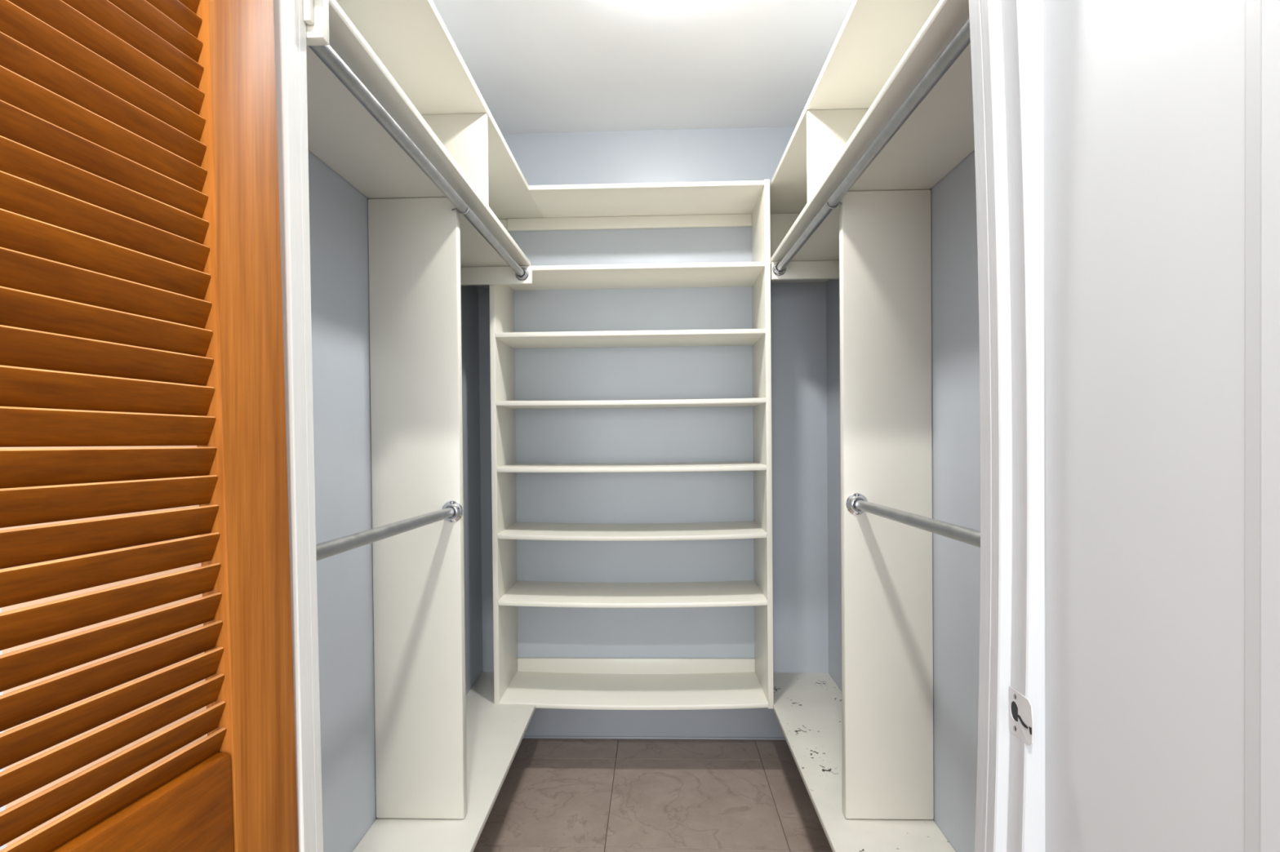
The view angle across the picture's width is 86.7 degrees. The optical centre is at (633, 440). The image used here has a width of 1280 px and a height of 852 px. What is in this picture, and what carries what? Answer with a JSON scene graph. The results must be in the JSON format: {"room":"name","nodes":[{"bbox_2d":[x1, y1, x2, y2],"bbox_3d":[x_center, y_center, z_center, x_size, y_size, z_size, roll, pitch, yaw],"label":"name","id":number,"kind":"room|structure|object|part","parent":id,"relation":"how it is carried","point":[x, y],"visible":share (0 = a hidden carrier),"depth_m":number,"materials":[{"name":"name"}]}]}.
{"room":"walk-in closet","nodes":[
{"label":"walk-in closet","id":0,"kind":"room"},
{"bbox_2d":[0,608,6,850],"bbox_3d":[-0.769,-0.043,0.930,3.600,2.961,0.093,-1,1,2],"label":"wall","id":1,"kind":"structure","parent":0,"point":[3,808],"depth_m":0.89,"materials":[{"name":"paint"}]},
{"bbox_2d":[0,445,207,847],"bbox_3d":[-0.658,0.307,0.878,0.320,2.141,0.012,-1,1,2],"label":"louver slats","id":2,"kind":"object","parent":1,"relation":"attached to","point":[24,605],"depth_m":0.87,"materials":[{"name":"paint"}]},
{"bbox_2d":[0,0,298,851],"bbox_3d":[-0.536,0.353,0.481,0.053,2.031,0.929,0,1,9],"label":"door","id":3,"kind":"structure","parent":1,"relation":"in","point":[141,300],"depth_m":0.69,"materials":[{"name":"brown wood"}]},
{"bbox_3d":[-0.536,0.459,0.486,0.035,0.197,0.644,0,1,9],"label":"lock rail","id":4,"kind":"part","parent":3,"relation":"part of","materials":[{"name":"brown wood"}]},
{"bbox_2d":[273,0,323,851],"bbox_3d":[-0.466,0.349,0.924,0.059,2.051,0.093,-1,1,2],"label":"door frame","id":5,"kind":"structure","parent":1,"relation":"attached to","point":[290,25],"depth_m":0.93,"materials":[{"name":"beige paint"}]},
{"bbox_2d":[307,149,482,851],"bbox_3d":[-0.779,0.031,2.022,0.100,2.788,2.087,-1,1,2],"label":"wall","id":6,"kind":"structure","parent":0,"point":[339,211],"depth_m":1.75,"materials":[{"name":"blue paint"}]},
{"bbox_2d":[352,671,535,851],"bbox_3d":[-0.566,1.092,2.027,0.307,0.060,2.087,-1,1,2],"label":"shelf","id":7,"kind":"object","parent":6,"relation":"attached to","point":[495,733],"visible":0.72,"depth_m":2.10,"materials":[{"name":"beige paint"}]},
{"bbox_2d":[302,0,542,819],"bbox_3d":[-0.564,0.031,2.008,0.330,2.060,2.099,-1,1,2],"label":"shelving unit","id":8,"kind":"object","parent":7,"relation":"on","point":[421,251],"visible":0.8,"depth_m":1.89,"materials":[{"name":"beige paint"}]},
{"bbox_2d":[315,501,462,560],"bbox_3d":[-0.519,0.200,1.428,0.060,0.067,0.913,-1,1,2],"label":"closet rod","id":9,"kind":"object","parent":8,"relation":"attached to","point":[451,511],"visible":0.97,"depth_m":1.39,"materials":[{"name":"metal"}]},
{"bbox_3d":[-0.606,0.195,1.905,0.251,1.736,0.036,-1,1,2],"label":"support panel","id":10,"kind":"part","parent":8,"relation":"part of","materials":[{"name":"beige paint"}]},
{"bbox_2d":[308,44,528,280],"bbox_3d":[-0.478,-0.641,1.821,0.054,0.052,1.673,-1,1,3],"label":"closet rod","id":11,"kind":"object","parent":8,"relation":"attached to","point":[326,54],"visible":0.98,"depth_m":1.41,"materials":[{"name":"metal"}]},
{"bbox_2d":[306,0,530,266],"bbox_3d":[-0.588,-0.683,1.823,0.308,0.020,1.720,-1,1,2],"label":"shelf","id":12,"kind":"object","parent":8,"relation":"attached to","point":[342,133],"depth_m":1.54,"materials":[{"name":"beige paint"}]},
{"bbox_2d":[335,0,542,219],"bbox_3d":[-0.588,-0.989,2.003,0.301,0.020,2.087,-1,1,2],"label":"shelf","id":13,"kind":"object","parent":8,"relation":"attached to","point":[411,38],"depth_m":1.80,"materials":[{"name":"beige paint"}]},
{"bbox_2d":[432,0,853,133],"bbox_3d":[0.036,-1.421,2.027,1.754,0.100,2.187,-1,1,2],"label":"ceiling","id":14,"kind":"structure","parent":0,"point":[537,66],"depth_m":2.44,"materials":[{"name":"paint"}]},
{"bbox_2d":[473,738,832,851],"bbox_3d":[-0.102,1.417,-0.412,5.000,0.060,7.137,-1,1,2],"label":"floor","id":15,"kind":"structure","parent":0,"point":[555,795],"depth_m":2.54,"materials":[{"name":"tile"}]},
{"bbox_2d":[478,126,828,737],"bbox_3d":[0.085,0.011,3.086,1.754,2.788,0.100,-1,1,2],"label":"wall","id":16,"kind":"structure","parent":0,"point":[797,309],"depth_m":3.03,"materials":[{"name":"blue paint"}]},
{"bbox_2d":[488,178,773,710],"bbox_3d":[-0.006,0.027,2.856,1.110,2.087,0.366,-1,1,2],"label":"shelving unit","id":17,"kind":"object","parent":16,"relation":"attached to","point":[557,683],"visible":0.94,"depth_m":2.81,"materials":[{"name":"beige paint"}]},
{"bbox_3d":[-0.547,0.181,2.877,0.022,1.771,0.365,-1,1,2],"label":"panel","id":18,"kind":"part","parent":17,"relation":"part of","materials":[{"name":"beige paint"}]},
{"bbox_3d":[-0.021,-0.969,3.018,1.088,0.052,0.020,-1,1,2],"label":"rail","id":19,"kind":"part","parent":17,"relation":"part of","materials":[{"name":"beige paint"}]},
{"bbox_3d":[-0.010,-0.424,2.851,1.065,0.020,0.366,-1,1,2],"label":"shelf","id":20,"kind":"part","parent":17,"relation":"part of","materials":[{"name":"beige paint"}]},
{"bbox_3d":[-0.007,-0.152,2.854,1.065,0.023,0.366,-1,1,2],"label":"shelf","id":21,"kind":"part","parent":17,"relation":"part of","materials":[{"name":"beige paint"}]},
{"bbox_3d":[-0.005,0.114,2.857,1.065,0.024,0.366,-1,1,2],"label":"shelf","id":22,"kind":"part","parent":17,"relation":"part of","materials":[{"name":"beige paint"}]},
{"bbox_3d":[-0.002,0.383,2.860,1.065,0.030,0.366,-1,1,2],"label":"shelf","id":23,"kind":"part","parent":17,"relation":"part of","materials":[{"name":"beige paint"}]},
{"bbox_3d":[0.000,0.648,2.863,1.065,0.030,0.366,-1,1,2],"label":"shelf","id":24,"kind":"part","parent":17,"relation":"part of","materials":[{"name":"beige paint"}]},
{"bbox_3d":[0.004,1.054,2.868,1.065,0.032,0.366,-1,1,2],"label":"shelf","id":25,"kind":"part","parent":17,"relation":"part of","materials":[{"name":"beige paint"}]},
{"bbox_3d":[0.010,1.016,3.041,1.065,0.072,0.018,-1,1,2],"label":"rail","id":26,"kind":"part","parent":17,"relation":"part of","materials":[{"name":"beige paint"}]},
{"bbox_3d":[-0.012,-0.686,2.848,1.065,0.020,0.366,-1,1,2],"label":"shelf","id":27,"kind":"part","parent":17,"relation":"part of","materials":[{"name":"beige paint"}]},
{"bbox_3d":[0.054,-1.004,2.843,0.926,0.020,0.364,-1,1,2],"label":"shelf","id":28,"kind":"part","parent":17,"relation":"part of","materials":[{"name":"beige paint"}]},
{"bbox_3d":[0.537,0.018,2.838,0.022,2.079,0.365,-1,1,2],"label":"panel","id":29,"kind":"part","parent":17,"relation":"part of","materials":[{"name":"beige paint"}]},
{"bbox_2d":[523,736,785,740],"bbox_3d":[0.096,1.340,3.047,1.554,0.010,0.008,-1,1,2],"label":"baseboard","id":30,"kind":"structure","parent":16,"relation":"attached to","point":[524,737],"depth_m":3.04,"materials":[{"name":"blue paint"}]},
{"bbox_2d":[826,150,980,851],"bbox_3d":[0.874,0.016,1.965,0.100,2.788,2.087,-1,1,2],"label":"wall","id":31,"kind":"structure","parent":0,"point":[955,337],"depth_m":1.74,"materials":[{"name":"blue paint"}]},
{"bbox_2d":[773,672,955,851],"bbox_3d":[0.680,1.081,1.984,0.308,0.060,2.087,-1,1,2],"label":"shelf","id":32,"kind":"object","parent":31,"relation":"attached to","point":[807,707],"visible":0.77,"depth_m":2.17,"materials":[{"name":"beige paint"}]},
{"bbox_2d":[769,0,974,819],"bbox_3d":[0.671,0.020,1.972,0.306,2.060,2.087,-1,1,2],"label":"shelving unit","id":33,"kind":"object","parent":32,"relation":"on","point":[877,242],"visible":0.68,"depth_m":1.86,"materials":[{"name":"beige paint"}]},
{"bbox_2d":[769,0,940,213],"bbox_3d":[0.665,-1.000,1.960,0.300,0.020,2.087,-1,1,2],"label":"shelf","id":34,"kind":"object","parent":33,"relation":"attached to","point":[873,37],"depth_m":1.81,"materials":[{"name":"beige paint"}]},
{"bbox_2d":[772,17,970,275],"bbox_3d":[0.545,-0.652,1.786,0.052,0.052,1.673,-1,1,1],"label":"closet rod","id":35,"kind":"object","parent":33,"relation":"attached to","point":[961,40],"visible":1,"depth_m":1.38,"materials":[{"name":"metal"}]},
{"bbox_2d":[770,0,974,262],"bbox_3d":[0.658,-0.694,1.780,0.306,0.020,1.720,-1,1,2],"label":"shelf","id":36,"kind":"object","parent":33,"relation":"attached to","point":[938,135],"depth_m":1.53,"materials":[{"name":"beige paint"}]},
{"bbox_3d":[0.701,0.183,1.881,0.243,1.736,0.036,-1,1,2],"label":"support panel","id":37,"kind":"part","parent":33,"relation":"part of","materials":[{"name":"beige paint"}]},
{"bbox_2d":[845,493,980,547],"bbox_3d":[0.599,0.179,1.400,0.060,0.064,0.933,-1,1,2],"label":"closet rod","id":38,"kind":"object","parent":33,"relation":"attached to","point":[856,504],"visible":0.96,"depth_m":1.41,"materials":[{"name":"metal"}]},
{"bbox_2d":[1043,0,1245,851],"bbox_3d":[0.549,-0.041,0.560,0.100,2.941,0.557,-1,1,2],"label":"wall","id":39,"kind":"structure","parent":0,"point":[1144,100],"depth_m":0.67,"materials":[{"name":"paint"}]},
{"bbox_2d":[968,0,1044,851],"bbox_3d":[0.483,0.341,0.884,0.076,2.051,0.108,-1,1,2],"label":"door frame","id":40,"kind":"structure","parent":39,"relation":"attached to","point":[1006,36],"depth_m":0.87,"materials":[{"name":"white paint"}]},
{"bbox_3d":[0.489,0.349,0.856,0.002,0.058,0.052,-1,1,0],"label":"strike plate","id":41,"kind":"part","parent":40,"relation":"part of","materials":[{"name":"paint"}]},
{"bbox_2d":[1244,0,1279,851],"bbox_3d":[0.492,-0.069,0.418,0.005,2.881,0.269,-1,1,2],"label":"trim","id":42,"kind":"structure","parent":39,"relation":"attached to","point":[1262,296],"depth_m":0.53,"materials":[{"name":"paint"}]}
]}

